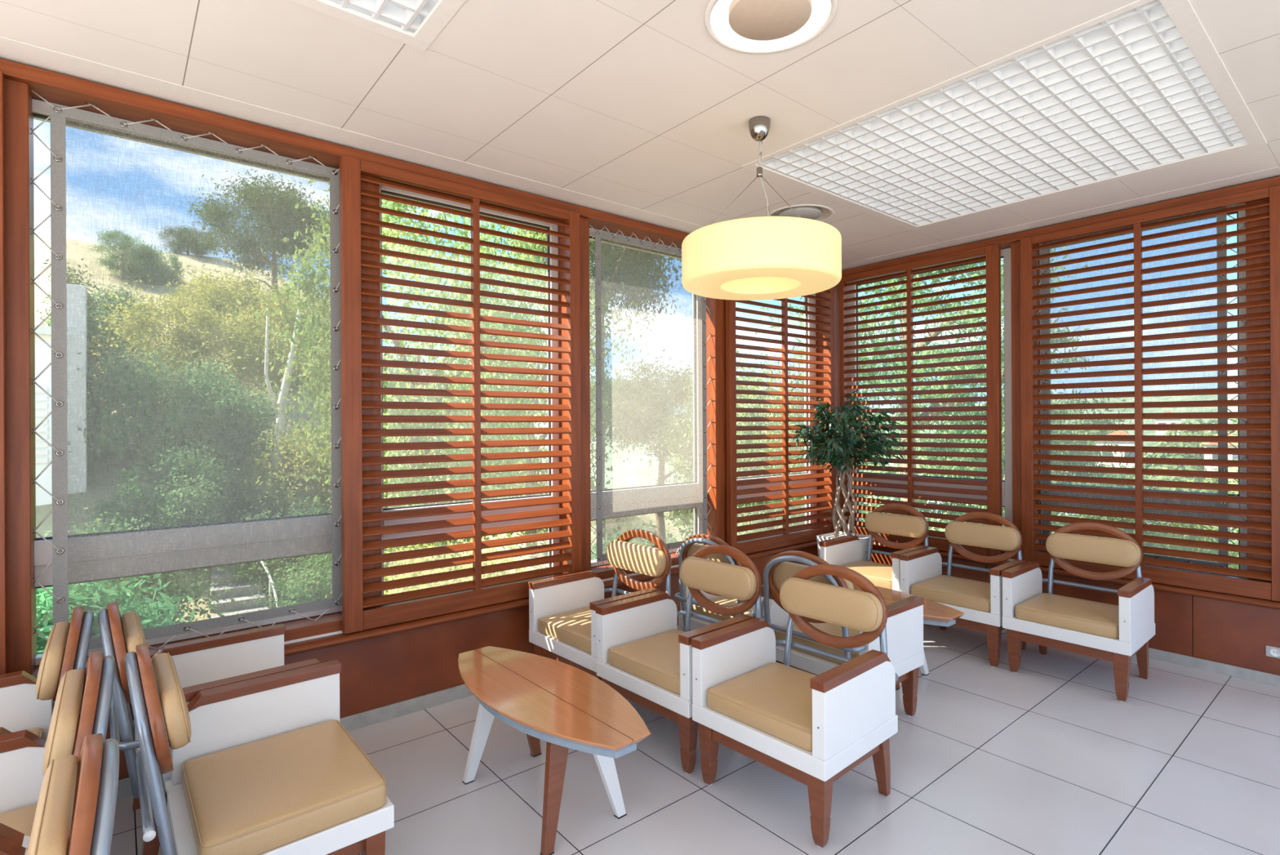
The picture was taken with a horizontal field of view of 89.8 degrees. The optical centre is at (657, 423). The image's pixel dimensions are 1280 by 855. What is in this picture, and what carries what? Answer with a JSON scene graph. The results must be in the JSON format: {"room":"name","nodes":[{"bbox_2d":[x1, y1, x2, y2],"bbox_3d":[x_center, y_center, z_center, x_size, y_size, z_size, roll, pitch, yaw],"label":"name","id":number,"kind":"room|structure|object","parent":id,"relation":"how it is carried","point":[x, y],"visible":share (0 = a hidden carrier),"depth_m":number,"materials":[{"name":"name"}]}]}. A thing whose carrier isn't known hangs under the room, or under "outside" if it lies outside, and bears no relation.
{"room":"waiting room","nodes":[
{"label":"waiting room","id":0,"kind":"room"},
{"bbox_2d":[53,545,817,779],"bbox_3d":[-1.381,1.343,3.495,7.780,0.555,0.264,0,0,-40],"label":"wall","id":1,"kind":"structure","parent":0,"point":[380,671],"depth_m":3.41,"materials":[{"name":"brown wood"}]},
{"bbox_2d":[31,98,342,665],"bbox_3d":[-2.103,-0.171,2.968,1.250,2.288,0.072,0,0,-40],"label":"window","id":2,"kind":"structure","parent":1,"relation":"in","point":[41,109],"depth_m":2.85,"materials":[{"name":"grey metal"}]},
{"bbox_2d":[116,624,684,798],"bbox_3d":[-1.306,1.484,3.378,7.743,0.072,0.012,0,0,-40],"label":"baseboard","id":3,"kind":"structure","parent":1,"relation":"attached to","point":[379,714],"depth_m":3.33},
{"bbox_2d":[32,527,816,689],"bbox_3d":[-1.372,1.018,3.475,7.770,0.095,0.190,0,0,-40],"label":"board","id":4,"kind":"object","parent":1,"relation":"on","point":[301,628],"depth_m":3.14,"materials":[{"name":"brown wood"}]},
{"bbox_2d":[4,77,36,675],"bbox_3d":[-2.546,-0.168,2.509,0.150,2.295,0.202,0,0,-40],"label":"post","id":5,"kind":"object","parent":4,"relation":"on","point":[18,113],"visible":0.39,"depth_m":2.46,"materials":[{"name":"brown wood"}]},
{"bbox_2d":[30,89,342,659],"bbox_3d":[-2.015,-0.170,2.887,1.141,2.283,0.017,0,0,-40],"label":"screen","id":6,"kind":"object","parent":4,"relation":"on","point":[62,433],"visible":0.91,"depth_m":2.84,"materials":[{"name":"fabric"}]},
{"bbox_2d":[57,564,678,688],"bbox_3d":[-1.326,1.028,3.388,7.730,0.011,0.016,0,0,-40],"label":"track","id":7,"kind":"object","parent":4,"relation":"attached to","point":[674,566],"depth_m":3.12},
{"bbox_2d":[360,173,382,608],"bbox_3d":[-1.552,-0.174,3.347,0.150,2.295,0.202,0,0,-40],"label":"post","id":8,"kind":"object","parent":4,"relation":"on","point":[366,185],"depth_m":3.29,"materials":[{"name":"brown wood"}]},
{"bbox_2d":[557,217,591,573],"bbox_3d":[-0.558,-0.179,4.184,0.150,2.295,0.202,0,0,-40],"label":"post","id":9,"kind":"object","parent":4,"relation":"on","point":[584,222],"visible":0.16,"depth_m":4.13,"materials":[{"name":"brown wood"}]},
{"bbox_2d":[589,224,712,568],"bbox_3d":[-0.026,-0.183,4.562,1.149,2.288,0.013,0,0,-40],"label":"screen","id":10,"kind":"object","parent":4,"relation":"on","point":[602,388],"visible":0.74,"depth_m":4.53,"materials":[{"name":"fabric"}]},
{"bbox_2d":[703,297,726,545],"bbox_3d":[0.436,-0.185,5.022,0.150,2.295,0.202,0,0,-40],"label":"post","id":11,"kind":"object","parent":4,"relation":"on","point":[716,321],"visible":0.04,"depth_m":4.93,"materials":[{"name":"brown wood"}]},
{"bbox_2d":[815,282,839,527],"bbox_3d":[1.608,-0.191,6.001,0.285,2.295,0.215,0,0,-40],"label":"post","id":12,"kind":"object","parent":4,"relation":"on","point":[837,376],"visible":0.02,"depth_m":5.90,"materials":[{"name":"brown wood"}]},
{"bbox_2d":[53,540,817,700],"bbox_3d":[-1.290,1.054,3.361,7.750,0.042,0.064,0,0,-40],"label":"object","id":13,"kind":"object","parent":1,"relation":"attached to","point":[340,638],"visible":0.48,"depth_m":3.41,"materials":[{"name":"brown wood"}]},
{"bbox_2d":[0,71,7,674],"bbox_3d":[-2.500,-0.139,2.361,0.141,2.348,0.048,0,0,-40],"label":"board","id":14,"kind":"object","parent":13,"relation":"on","point":[3,577],"visible":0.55,"depth_m":2.39,"materials":[{"name":"brown wood"}]},
{"bbox_2d":[0,58,1279,595],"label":"window","id":15,"kind":"structure","parent":1,"relation":"in","point":[383,188],"depth_m":3.53,"materials":[{"name":"brown wood"}]},
{"bbox_2d":[339,155,582,634],"bbox_3d":[-1.025,-0.148,3.604,1.381,2.348,0.048,0,0,-40],"label":"shutter","id":16,"kind":"object","parent":15,"relation":"attached to","point":[355,618],"visible":0.96,"depth_m":3.51,"materials":[{"name":"brown wood"}]},
{"bbox_2d":[725,286,835,554],"bbox_3d":[1.060,-0.159,5.360,1.360,2.348,0.048,0,0,-40],"label":"shutter","id":17,"kind":"object","parent":15,"relation":"attached to","point":[787,538],"visible":0.73,"depth_m":5.28,"materials":[{"name":"brown wood"}]},
{"bbox_2d":[839,243,1002,555],"bbox_3d":[2.109,-0.165,5.306,0.048,2.348,1.373,0,0,-40],"label":"shutter","id":18,"kind":"object","parent":15,"relation":"attached to","point":[993,361],"visible":0.74,"depth_m":5.16,"materials":[{"name":"brown wood"}]},
{"bbox_2d":[1019,184,1279,601],"bbox_3d":[3.097,-0.170,4.133,0.048,2.348,1.394,0,0,-40],"label":"shutter","id":19,"kind":"object","parent":15,"relation":"attached to","point":[1257,588],"visible":0.91,"depth_m":4.04,"materials":[{"name":"brown wood"}]},
{"bbox_2d":[589,227,703,566],"bbox_3d":[-0.113,-0.182,4.645,1.185,2.288,0.072,0,0,-40],"label":"window","id":20,"kind":"structure","parent":1,"relation":"in","point":[592,232],"depth_m":4.59,"materials":[{"name":"grey metal"}]},
{"bbox_2d":[736,293,817,524],"bbox_3d":[0.952,-0.188,5.542,1.320,2.288,0.072,0,0,-40],"label":"window","id":21,"kind":"structure","parent":1,"relation":"in","point":[806,300],"depth_m":5.89,"materials":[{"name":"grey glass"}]},
{"bbox_2d":[0,0,1279,270],"bbox_3d":[0.688,-1.606,1.346,8.200,0.409,6.560,0,0,-40],"label":"ceiling","id":22,"kind":"structure","parent":0,"point":[634,104],"depth_m":2.56,"materials":[{"name":"paint"}]},
{"bbox_2d":[288,0,466,50],"bbox_3d":[-0.971,-1.496,1.108,1.815,0.213,1.835,0,0,-40],"label":"light","id":23,"kind":"object","parent":22,"relation":"attached to","point":[416,24],"visible":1,"depth_m":2.21,"materials":[{"name":"metal"}]},
{"bbox_2d":[0,36,1279,269],"bbox_3d":[0.653,-1.401,1.047,7.760,0.002,6.150,0,0,-40],"label":"trim","id":24,"kind":"structure","parent":22,"relation":"attached to","point":[10,50],"depth_m":3.23,"materials":[{"name":"paint"}]},
{"bbox_2d":[681,115,841,300],"bbox_3d":[0.472,-1.019,2.968,0.724,0.763,0.724,0,0,-40],"label":"pendant lamp","id":25,"kind":"object","parent":22,"relation":"hanging from","point":[758,258],"visible":1,"depth_m":2.71,"materials":[{"name":"yellow"}]},
{"bbox_2d":[703,0,837,53],"bbox_3d":[0.383,-1.426,2.198,0.448,0.066,0.448,0,0,-40],"label":"ring light","id":26,"kind":"object","parent":22,"relation":"attached to","point":[760,26],"visible":1,"depth_m":2.25,"materials":[{"name":"plastic"}]},
{"bbox_2d":[766,204,834,222],"bbox_3d":[0.957,-1.429,4.319,0.448,0.066,0.448,0,0,-40],"label":"ceiling vent","id":27,"kind":"object","parent":22,"relation":"attached to","point":[822,213],"visible":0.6,"depth_m":4.26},
{"bbox_2d":[741,0,1266,230],"bbox_3d":[1.761,-1.511,3.359,1.835,0.213,1.878,0,0,-40],"label":"light","id":28,"kind":"object","parent":22,"relation":"attached to","point":[1138,87],"visible":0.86,"depth_m":3.09,"materials":[{"name":"plastic"}]},
{"bbox_2d":[110,623,1279,854],"bbox_3d":[0.675,1.569,1.149,7.900,0.120,6.300,0,0,-40],"label":"floor","id":29,"kind":"structure","parent":0,"point":[1045,757],"depth_m":2.70,"materials":[{"name":"tile"}]},
{"bbox_2d":[0,605,93,740],"bbox_3d":[-2.240,1.085,2.070,0.638,0.880,0.647,0,0,-40],"label":"armchair","id":30,"kind":"object","parent":29,"relation":"on","point":[27,702],"visible":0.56,"depth_m":2.26,"materials":[{"name":"brown wood"}]},
{"bbox_2d":[35,621,70,700],"bbox_3d":[-2.076,0.806,2.209,0.069,0.163,0.500,0,0,-40],"label":"cushion","id":31,"kind":"object","parent":30,"relation":"on","point":[55,659],"depth_m":2.05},
{"bbox_2d":[0,651,115,848],"bbox_3d":[-1.770,1.083,1.603,0.638,0.880,0.647,0,0,-40],"label":"armchair","id":32,"kind":"object","parent":29,"relation":"on","point":[82,704],"visible":0.6,"depth_m":1.76,"materials":[{"name":"leather"}]},
{"bbox_2d":[0,803,37,835],"bbox_3d":[-1.819,1.143,1.561,0.475,0.088,0.525,0,0,-40],"label":"seat cushion","id":33,"kind":"object","parent":32,"relation":"on","point":[20,817],"depth_m":1.81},
{"bbox_2d":[42,668,84,777],"bbox_3d":[-1.606,0.803,1.742,0.069,0.163,0.500,0,0,-40],"label":"cushion","id":34,"kind":"object","parent":32,"relation":"on","point":[68,717],"depth_m":1.59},
{"bbox_2d":[0,733,119,854],"bbox_3d":[-1.339,1.081,1.103,0.638,0.880,0.647,0,0,-40],"label":"armchair","id":35,"kind":"object","parent":29,"relation":"on","point":[75,812],"visible":1,"depth_m":1.19,"materials":[{"name":"leather"}]},
{"bbox_2d":[26,754,78,854],"bbox_3d":[-1.175,0.801,1.242,0.069,0.163,0.500,0,0,-40],"label":"cushion","id":36,"kind":"object","parent":35,"relation":"on","point":[53,829],"depth_m":1.20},
{"bbox_2d":[97,600,319,854],"bbox_3d":[-1.742,1.083,2.488,0.638,0.880,0.647,0,0,-41],"label":"armchair","id":37,"kind":"object","parent":29,"relation":"on","point":[209,662],"visible":0.38,"depth_m":2.48,"materials":[{"name":"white wood"}]},
{"bbox_2d":[121,611,146,653],"bbox_3d":[-1.906,0.805,2.345,0.069,0.163,0.500,0,0,-41],"label":"cushion","id":38,"kind":"object","parent":37,"relation":"on","point":[132,634],"depth_m":2.25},
{"bbox_2d":[124,642,394,854],"bbox_3d":[-1.268,1.080,2.030,0.638,0.880,0.646,0,0,-41],"label":"armchair","id":39,"kind":"object","parent":29,"relation":"on","point":[268,764],"visible":1,"depth_m":1.95,"materials":[{"name":"brown wood"}]},
{"bbox_2d":[151,653,191,749],"bbox_3d":[-1.432,0.802,1.888,0.069,0.163,0.500,0,0,-41],"label":"cushion","id":40,"kind":"object","parent":39,"relation":"on","point":[172,700],"depth_m":1.71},
{"bbox_2d":[182,720,386,854],"bbox_3d":[-1.200,1.138,2.050,0.475,0.092,0.581,0,0,-41],"label":"seat cushion","id":41,"kind":"object","parent":39,"relation":"on","point":[281,788],"depth_m":1.95,"materials":[{"name":"leather"}]},
{"bbox_2d":[457,645,650,854],"bbox_3d":[-0.475,1.291,2.606,0.464,0.449,1.180,0,0,-42],"label":"coffee table","id":42,"kind":"object","parent":29,"relation":"on","point":[562,704],"visible":1,"depth_m":2.46,"materials":[{"name":"brown wood"}]},
{"bbox_2d":[528,528,671,680],"bbox_3d":[-0.291,1.075,3.669,0.638,0.880,0.647,0,0,-43],"label":"armchair","id":43,"kind":"object","parent":29,"relation":"on","point":[562,615],"visible":0.64,"depth_m":3.69,"materials":[{"name":"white wood"}]},
{"bbox_2d":[537,605,591,653],"bbox_3d":[-0.338,1.135,3.626,0.475,0.088,0.525,0,0,-43],"label":"seat cushion","id":44,"kind":"object","parent":43,"relation":"on","point":[568,628],"depth_m":3.54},
{"bbox_2d":[607,539,666,576],"bbox_3d":[-0.134,0.795,3.817,0.069,0.163,0.500,0,0,-43],"label":"cushion","id":45,"kind":"object","parent":43,"relation":"on","point":[622,554],"depth_m":3.76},
{"bbox_2d":[595,544,761,773],"bbox_3d":[0.145,1.072,3.167,0.638,0.880,0.647,0,0,-43],"label":"armchair","id":46,"kind":"object","parent":29,"relation":"on","point":[642,655],"visible":0.77,"depth_m":3.16,"materials":[{"name":"brown wood"}]},
{"bbox_2d":[608,629,684,694],"bbox_3d":[0.098,1.133,3.124,0.475,0.088,0.525,0,0,-43],"label":"seat cushion","id":47,"kind":"object","parent":46,"relation":"on","point":[650,659],"depth_m":3.05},
{"bbox_2d":[680,556,756,600],"bbox_3d":[0.303,0.792,3.313,0.069,0.163,0.500,0,0,-43],"label":"cushion","id":48,"kind":"object","parent":46,"relation":"on","point":[697,573],"depth_m":3.26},
{"bbox_2d":[674,533,764,631],"bbox_3d":[0.496,1.070,3.857,0.638,0.880,0.647,0,0,-40],"label":"armchair","id":49,"kind":"object","parent":29,"relation":"on","point":[690,545],"visible":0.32,"depth_m":3.81,"materials":[{"name":"leather"}]},
{"bbox_2d":[687,542,728,563],"bbox_3d":[0.329,0.792,3.718,0.069,0.163,0.500,0,0,-40],"label":"cushion","id":50,"kind":"object","parent":49,"relation":"on","point":[695,547],"depth_m":3.74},
{"bbox_2d":[691,595,752,620],"bbox_3d":[0.545,1.130,3.898,0.475,0.088,0.525,0,0,-40],"label":"seat cushion","id":51,"kind":"object","parent":49,"relation":"on","point":[722,600],"depth_m":3.89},
{"bbox_2d":[691,564,898,847],"bbox_3d":[0.594,1.070,2.681,0.638,0.880,0.647,0,0,-43],"label":"armchair","id":52,"kind":"object","parent":29,"relation":"on","point":[811,729],"visible":1,"depth_m":2.58,"materials":[{"name":"white paint"}]},
{"bbox_2d":[706,662,816,751],"bbox_3d":[0.547,1.130,2.637,0.475,0.088,0.525,0,0,-43],"label":"seat cushion","id":53,"kind":"object","parent":52,"relation":"on","point":[771,702],"depth_m":2.56,"materials":[{"name":"leather"}]},
{"bbox_2d":[780,577,883,631],"bbox_3d":[0.751,0.790,2.828,0.069,0.163,0.500,0,0,-43],"label":"cushion","id":54,"kind":"object","parent":52,"relation":"on","point":[801,597],"depth_m":2.78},
{"bbox_2d":[761,550,924,716],"bbox_3d":[0.922,1.068,3.351,0.638,0.880,0.647,0,0,-40],"label":"armchair","id":55,"kind":"object","parent":29,"relation":"on","point":[904,622],"visible":0.56,"depth_m":3.24,"materials":[{"name":"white wood"}]},
{"bbox_2d":[773,561,853,591],"bbox_3d":[0.755,0.790,3.211,0.069,0.163,0.500,0,0,-40],"label":"cushion","id":56,"kind":"object","parent":55,"relation":"on","point":[784,571],"depth_m":3.27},
{"bbox_2d":[775,622,859,664],"bbox_3d":[0.972,1.128,3.392,0.475,0.088,0.525,0,0,-40],"label":"seat cushion","id":57,"kind":"object","parent":55,"relation":"on","point":[828,628],"depth_m":3.32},
{"bbox_2d":[791,389,911,561],"bbox_3d":[1.561,0.610,5.218,0.865,1.784,0.799,0,0,-40],"label":"potted ficus","id":58,"kind":"object","parent":29,"relation":"on","point":[836,449],"visible":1,"depth_m":5.23,"materials":[{"name":"green plant"}]},
{"bbox_2d":[819,502,930,625],"bbox_3d":[1.688,1.064,4.870,0.638,0.880,0.647,0,0,-41],"label":"armchair","id":59,"kind":"object","parent":29,"relation":"on","point":[846,551],"visible":0.56,"depth_m":4.94,"materials":[{"name":"leather"}]},
{"bbox_2d":[841,560,892,589],"bbox_3d":[1.640,1.124,4.828,0.475,0.088,0.525,0,0,-41],"label":"seat cushion","id":60,"kind":"object","parent":59,"relation":"on","point":[880,575],"depth_m":4.74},
{"bbox_2d":[865,511,926,537],"bbox_3d":[1.849,0.784,5.013,0.069,0.163,0.500,0,0,-41],"label":"cushion","id":61,"kind":"object","parent":59,"relation":"on","point":[915,526],"depth_m":4.97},
{"bbox_2d":[852,582,964,689],"bbox_3d":[1.286,1.281,4.000,0.464,0.449,1.180,0,0,-39],"label":"coffee table","id":62,"kind":"object","parent":29,"relation":"on","point":[935,613],"visible":0.27,"depth_m":3.67,"materials":[{"name":"brown wood"}]},
{"bbox_2d":[899,511,1026,666],"bbox_3d":[2.106,1.061,4.358,0.638,0.880,0.647,0,0,-41],"label":"armchair","id":63,"kind":"object","parent":29,"relation":"on","point":[921,570],"visible":0.76,"depth_m":4.36,"materials":[{"name":"brown wood"}]},
{"bbox_2d":[911,574,990,612],"bbox_3d":[2.058,1.122,4.316,0.475,0.088,0.525,0,0,-41],"label":"seat cushion","id":64,"kind":"object","parent":63,"relation":"on","point":[962,594],"depth_m":4.22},
{"bbox_2d":[945,520,1020,551],"bbox_3d":[2.267,0.781,4.500,0.069,0.163,0.500,0,0,-41],"label":"cushion","id":65,"kind":"object","parent":63,"relation":"on","point":[1007,538],"depth_m":4.46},
{"bbox_2d":[1001,521,1155,702],"bbox_3d":[2.537,1.059,3.857,0.638,0.880,0.647,0,0,-41],"label":"armchair","id":66,"kind":"object","parent":29,"relation":"on","point":[1114,633],"visible":1,"depth_m":3.80,"materials":[{"name":"brown wood"}]},
{"bbox_2d":[1014,592,1119,638],"bbox_3d":[2.489,1.119,3.815,0.475,0.088,0.525,0,0,-41],"label":"seat cushion","id":67,"kind":"object","parent":66,"relation":"on","point":[1084,618],"depth_m":3.72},
{"bbox_2d":[1046,532,1140,567],"bbox_3d":[2.699,0.779,3.999,0.069,0.163,0.500,0,0,-41],"label":"cushion","id":68,"kind":"object","parent":66,"relation":"on","point":[1124,551],"depth_m":3.96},
{"bbox_2d":[816,531,873,561],"bbox_3d":[1.556,1.216,5.339,0.344,0.573,0.344,0,0,-40],"label":"pot","id":69,"kind":"object","parent":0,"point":[864,539],"depth_m":5.31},
{"bbox_2d":[871,545,1279,675],"bbox_3d":[3.730,1.315,3.617,0.245,0.555,6.133,0,0,-40],"label":"wall","id":70,"kind":"structure","parent":0,"point":[1228,633],"depth_m":3.92,"materials":[{"name":"brown wood"}]},
{"bbox_2d":[839,528,1017,560],"bbox_3d":[3.717,0.990,3.611,0.190,0.095,6.140,0,0,-40],"label":"board","id":71,"kind":"object","parent":70,"relation":"on","point":[1015,557],"depth_m":4.75,"materials":[{"name":"brown wood"}]},
{"bbox_2d":[846,247,1012,537],"bbox_3d":[2.256,-0.196,5.429,0.072,2.288,1.505,0,0,-40],"label":"window","id":72,"kind":"structure","parent":71,"relation":"on","point":[1006,484],"depth_m":5.08,"materials":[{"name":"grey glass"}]},
{"bbox_2d":[1010,240,1040,551],"bbox_3d":[2.743,-0.198,4.763,0.185,2.295,0.150,0,0,-40],"label":"post","id":73,"kind":"object","parent":71,"relation":"on","point":[1015,246],"visible":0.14,"depth_m":4.73,"materials":[{"name":"brown wood"}]},
{"bbox_2d":[1035,205,1247,573],"bbox_3d":[3.128,-0.200,4.241,0.013,2.288,1.144,0,0,-40],"label":"window glass","id":74,"kind":"object","parent":71,"relation":"on","point":[1222,217],"visible":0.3,"depth_m":4.18,"materials":[{"name":"glass"}]},
{"bbox_2d":[1039,203,1247,578],"bbox_3d":[3.203,-0.201,4.305,0.072,2.288,1.155,0,0,-40],"label":"window","id":75,"kind":"structure","parent":71,"relation":"on","point":[1241,213],"depth_m":3.88,"materials":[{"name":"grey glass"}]},
{"bbox_2d":[1245,198,1271,582],"bbox_3d":[3.577,-0.202,3.773,0.185,2.295,0.150,0,0,-40],"label":"post","id":76,"kind":"object","parent":71,"relation":"on","point":[1265,209],"visible":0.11,"depth_m":3.73,"materials":[{"name":"brown wood"}]},
{"bbox_2d":[872,540,1279,609],"bbox_3d":[3.632,1.027,3.493,0.064,0.042,6.070,0,0,-40],"label":"rail","id":77,"kind":"object","parent":70,"relation":"attached to","point":[1157,586],"depth_m":3.96,"materials":[{"name":"brown wood"}]},
{"bbox_2d":[1134,647,1279,686],"bbox_3d":[3.632,1.461,3.535,0.012,0.064,6.136,0,0,-40],"label":"baseboard","id":78,"kind":"structure","parent":70,"relation":"attached to","point":[1261,677],"depth_m":3.86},
{"label":"outside","id":79,"kind":"structure","parent":0,"visible":0},
{"bbox_2d":[34,233,940,621],"bbox_3d":[4.037,1.842,27.192,121.200,23.492,124.400,0,0,-40],"label":"ground","id":80,"kind":"structure","parent":79,"point":[42,252],"depth_m":19.18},
{"bbox_2d":[35,284,88,506],"bbox_3d":[-13.293,-0.388,12.220,3.720,4.400,4.250,0,0,-40],"label":"house","id":81,"kind":"structure","parent":80,"relation":"on","point":[43,451],"depth_m":11.54,"materials":[{"name":"paint"}]},
{"bbox_2d":[35,387,48,462],"bbox_3d":[-11.213,0.026,11.369,0.600,1.350,0.030,0,0,-40],"label":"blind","id":82,"kind":"object","parent":81,"relation":"hanging from","point":[41,397],"depth_m":11.51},
{"bbox_2d":[36,258,117,409],"bbox_3d":[-11.403,-1.208,12.606,1.456,4.253,1.588,0,0,-9],"label":"conifer tree","id":83,"kind":"object","parent":80,"relation":"on","point":[96,360],"visible":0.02,"depth_m":12.53,"materials":[{"name":"green plant"}]},
{"bbox_2d":[35,284,168,353],"bbox_3d":[-15.604,-2.948,18.179,2.794,2.522,2.903,0,0,-21],"label":"shrub","id":84,"kind":"object","parent":80,"relation":"on","point":[100,293],"visible":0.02,"depth_m":17.77,"materials":[{"name":"green plant"}]},
{"bbox_2d":[35,533,192,654],"bbox_3d":[-5.812,2.441,6.017,2.650,2.875,2.891,0,0,36],"label":"shrub","id":85,"kind":"object","parent":80,"relation":"on","point":[45,604],"visible":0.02,"depth_m":5.72,"materials":[{"name":"green plant"}]},
{"bbox_2d":[93,228,157,275],"bbox_3d":[-21.040,-6.695,25.434,2.289,2.392,2.338,0,0,27],"label":"leafy tree","id":86,"kind":"object","parent":80,"relation":"on","point":[129,244],"visible":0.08,"depth_m":25.11,"materials":[{"name":"green plant"}]},
{"bbox_2d":[37,511,233,620],"bbox_3d":[-7.436,2.330,8.591,2.903,2.522,2.794,0,0,-8],"label":"shrub","id":87,"kind":"object","parent":80,"relation":"on","point":[170,574],"visible":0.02,"depth_m":8.90,"materials":[{"name":"green plant"}]},
{"bbox_2d":[126,241,184,281],"bbox_3d":[-20.363,-6.381,26.000,2.322,2.017,2.235,0,0,17],"label":"shrub","id":88,"kind":"object","parent":80,"relation":"on","point":[141,256],"visible":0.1,"depth_m":25.58,"materials":[{"name":"green plant"}]},
{"bbox_2d":[67,332,244,472],"bbox_3d":[-10.445,-0.189,13.273,3.771,3.404,3.919,0,0,5],"label":"shrub","id":89,"kind":"object","parent":80,"relation":"on","point":[117,360],"visible":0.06,"depth_m":12.56,"materials":[{"name":"green plant"}]},
{"bbox_2d":[86,442,271,530],"bbox_3d":[-8.684,1.417,11.689,2.758,2.396,2.654,0,0,-9],"label":"shrub","id":90,"kind":"object","parent":80,"relation":"on","point":[131,472],"visible":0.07,"depth_m":11.15,"materials":[{"name":"green plant"}]},
{"bbox_2d":[92,282,302,408],"bbox_3d":[-11.818,-1.857,16.803,4.768,3.916,4.747,0,0,12],"label":"shrub","id":91,"kind":"object","parent":80,"relation":"on","point":[131,338],"visible":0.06,"depth_m":16.05,"materials":[{"name":"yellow plant"}]},
{"bbox_2d":[158,264,265,344],"bbox_3d":[-13.662,-3.588,20.773,4.557,3.759,4.577,0,0,24],"label":"shrub","id":92,"kind":"object","parent":80,"relation":"on","point":[228,282],"visible":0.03,"depth_m":19.86,"materials":[{"name":"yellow plant"}]},
{"bbox_2d":[127,367,302,482],"bbox_3d":[-9.181,0.264,13.620,3.484,3.026,3.352,0,0,44],"label":"shrub","id":93,"kind":"object","parent":80,"relation":"on","point":[193,390],"visible":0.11,"depth_m":12.95,"materials":[{"name":"green plant"}]},
{"bbox_2d":[192,170,329,288],"bbox_3d":[-14.499,-5.929,25.176,6.531,7.829,7.140,0,0,-44],"label":"pine tree","id":94,"kind":"object","parent":80,"relation":"on","point":[254,208],"visible":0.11,"depth_m":23.72,"materials":[{"name":"green plant"}]},
{"bbox_2d":[219,270,325,381],"bbox_3d":[-10.816,-2.611,19.328,4.577,3.759,4.557,0,0,-41],"label":"shrub","id":95,"kind":"object","parent":80,"relation":"on","point":[260,270],"visible":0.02,"depth_m":18.02,"materials":[{"name":"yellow plant"}]},
{"bbox_2d":[231,407,399,516],"bbox_3d":[-7.226,1.151,13.843,3.814,3.133,3.798,0,0,-40],"label":"shrub","id":96,"kind":"object","parent":80,"relation":"on","point":[304,443],"visible":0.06,"depth_m":12.77,"materials":[{"name":"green plant"}]},
{"bbox_2d":[244,554,387,611],"bbox_3d":[-4.660,2.533,9.081,2.177,1.891,2.095,0,0,17],"label":"shrub","id":97,"kind":"object","parent":80,"relation":"on","point":[318,554],"visible":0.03,"depth_m":8.75,"materials":[{"name":"green plant"}]},
{"bbox_2d":[235,179,547,591],"bbox_3d":[-4.093,-0.740,11.245,5.288,9.389,5.061,0,0,22],"label":"leafy tree","id":98,"kind":"object","parent":80,"relation":"on","point":[392,205],"visible":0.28,"depth_m":10.68,"materials":[{"name":"green plant"}]},
{"bbox_2d":[311,533,542,595],"bbox_3d":[-2.436,2.195,7.299,3.052,2.506,3.038,0,0,-42],"label":"shrub","id":99,"kind":"object","parent":80,"relation":"on","point":[485,550],"visible":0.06,"depth_m":6.93,"materials":[{"name":"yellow plant"}]},
{"bbox_2d":[422,217,657,557],"bbox_3d":[-2.968,-0.980,15.355,5.464,9.750,5.709,0,0,37],"label":"leafy tree","id":100,"kind":"object","parent":80,"relation":"on","point":[524,268],"visible":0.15,"depth_m":14.69,"materials":[{"name":"green plant"}]},
{"bbox_2d":[519,229,676,548],"bbox_3d":[-1.713,-2.508,17.225,5.828,12.362,5.331,0,0,-40],"label":"pine tree","id":101,"kind":"object","parent":80,"relation":"on","point":[592,243],"visible":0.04,"depth_m":16.38,"materials":[{"name":"green plant"}]},
{"bbox_2d":[590,357,766,540],"bbox_3d":[-0.345,1.141,20.864,7.331,7.005,8.014,0,0,-25],"label":"leafy tree","id":102,"kind":"object","parent":80,"relation":"on","point":[593,385],"visible":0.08,"depth_m":19.86,"materials":[{"name":"green plant"}]},
{"bbox_2d":[646,342,804,535],"bbox_3d":[1.747,1.292,13.806,4.141,6.861,4.327,0,0,-6],"label":"leafy tree","id":103,"kind":"object","parent":80,"relation":"on","point":[741,387],"visible":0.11,"depth_m":13.23,"materials":[{"name":"green plant"}]},
{"bbox_2d":[736,352,891,534],"bbox_3d":[4.147,1.896,18.716,5.289,9.715,5.178,0,0,30],"label":"leafy tree","id":104,"kind":"object","parent":80,"relation":"on","point":[802,406],"visible":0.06,"depth_m":17.93,"materials":[{"name":"green plant"}]},
{"bbox_2d":[754,240,1094,531],"bbox_3d":[4.683,-0.473,12.218,5.650,10.575,5.534,0,0,-32],"label":"cedar tree","id":105,"kind":"object","parent":80,"relation":"on","point":[967,266],"visible":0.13,"depth_m":11.69,"materials":[{"name":"green plant"}]},
{"bbox_2d":[665,417,1238,568],"bbox_3d":[42.963,4.878,101.231,155.609,16.221,151.399,0,0,-40],"label":"woodland","id":106,"kind":"object","parent":80,"relation":"on","point":[1235,433],"visible":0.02,"depth_m":90.39,"materials":[{"name":"green plant"}]},
{"bbox_2d":[886,248,1131,528],"bbox_3d":[8.607,1.257,16.318,5.534,10.982,5.650,0,0,-17],"label":"cedar tree","id":107,"kind":"object","parent":80,"relation":"on","point":[964,394],"visible":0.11,"depth_m":16.01,"materials":[{"name":"green plant"}]},
{"bbox_2d":[1152,467,1239,568],"bbox_3d":[13.142,3.625,13.739,4.889,5.778,5.108,0,0,-18],"label":"leafy tree","id":108,"kind":"object","parent":80,"relation":"on","point":[1233,565],"visible":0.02,"depth_m":14.09,"materials":[{"name":"green plant"}]},
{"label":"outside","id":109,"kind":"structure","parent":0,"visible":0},
{"bbox_2d":[512,394,1238,500],"bbox_3d":[85.179,-1.582,148.215,274.702,23.207,458.772,0,0,-40],"label":"hills","id":110,"kind":"structure","parent":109,"point":[1234,408],"depth_m":152.60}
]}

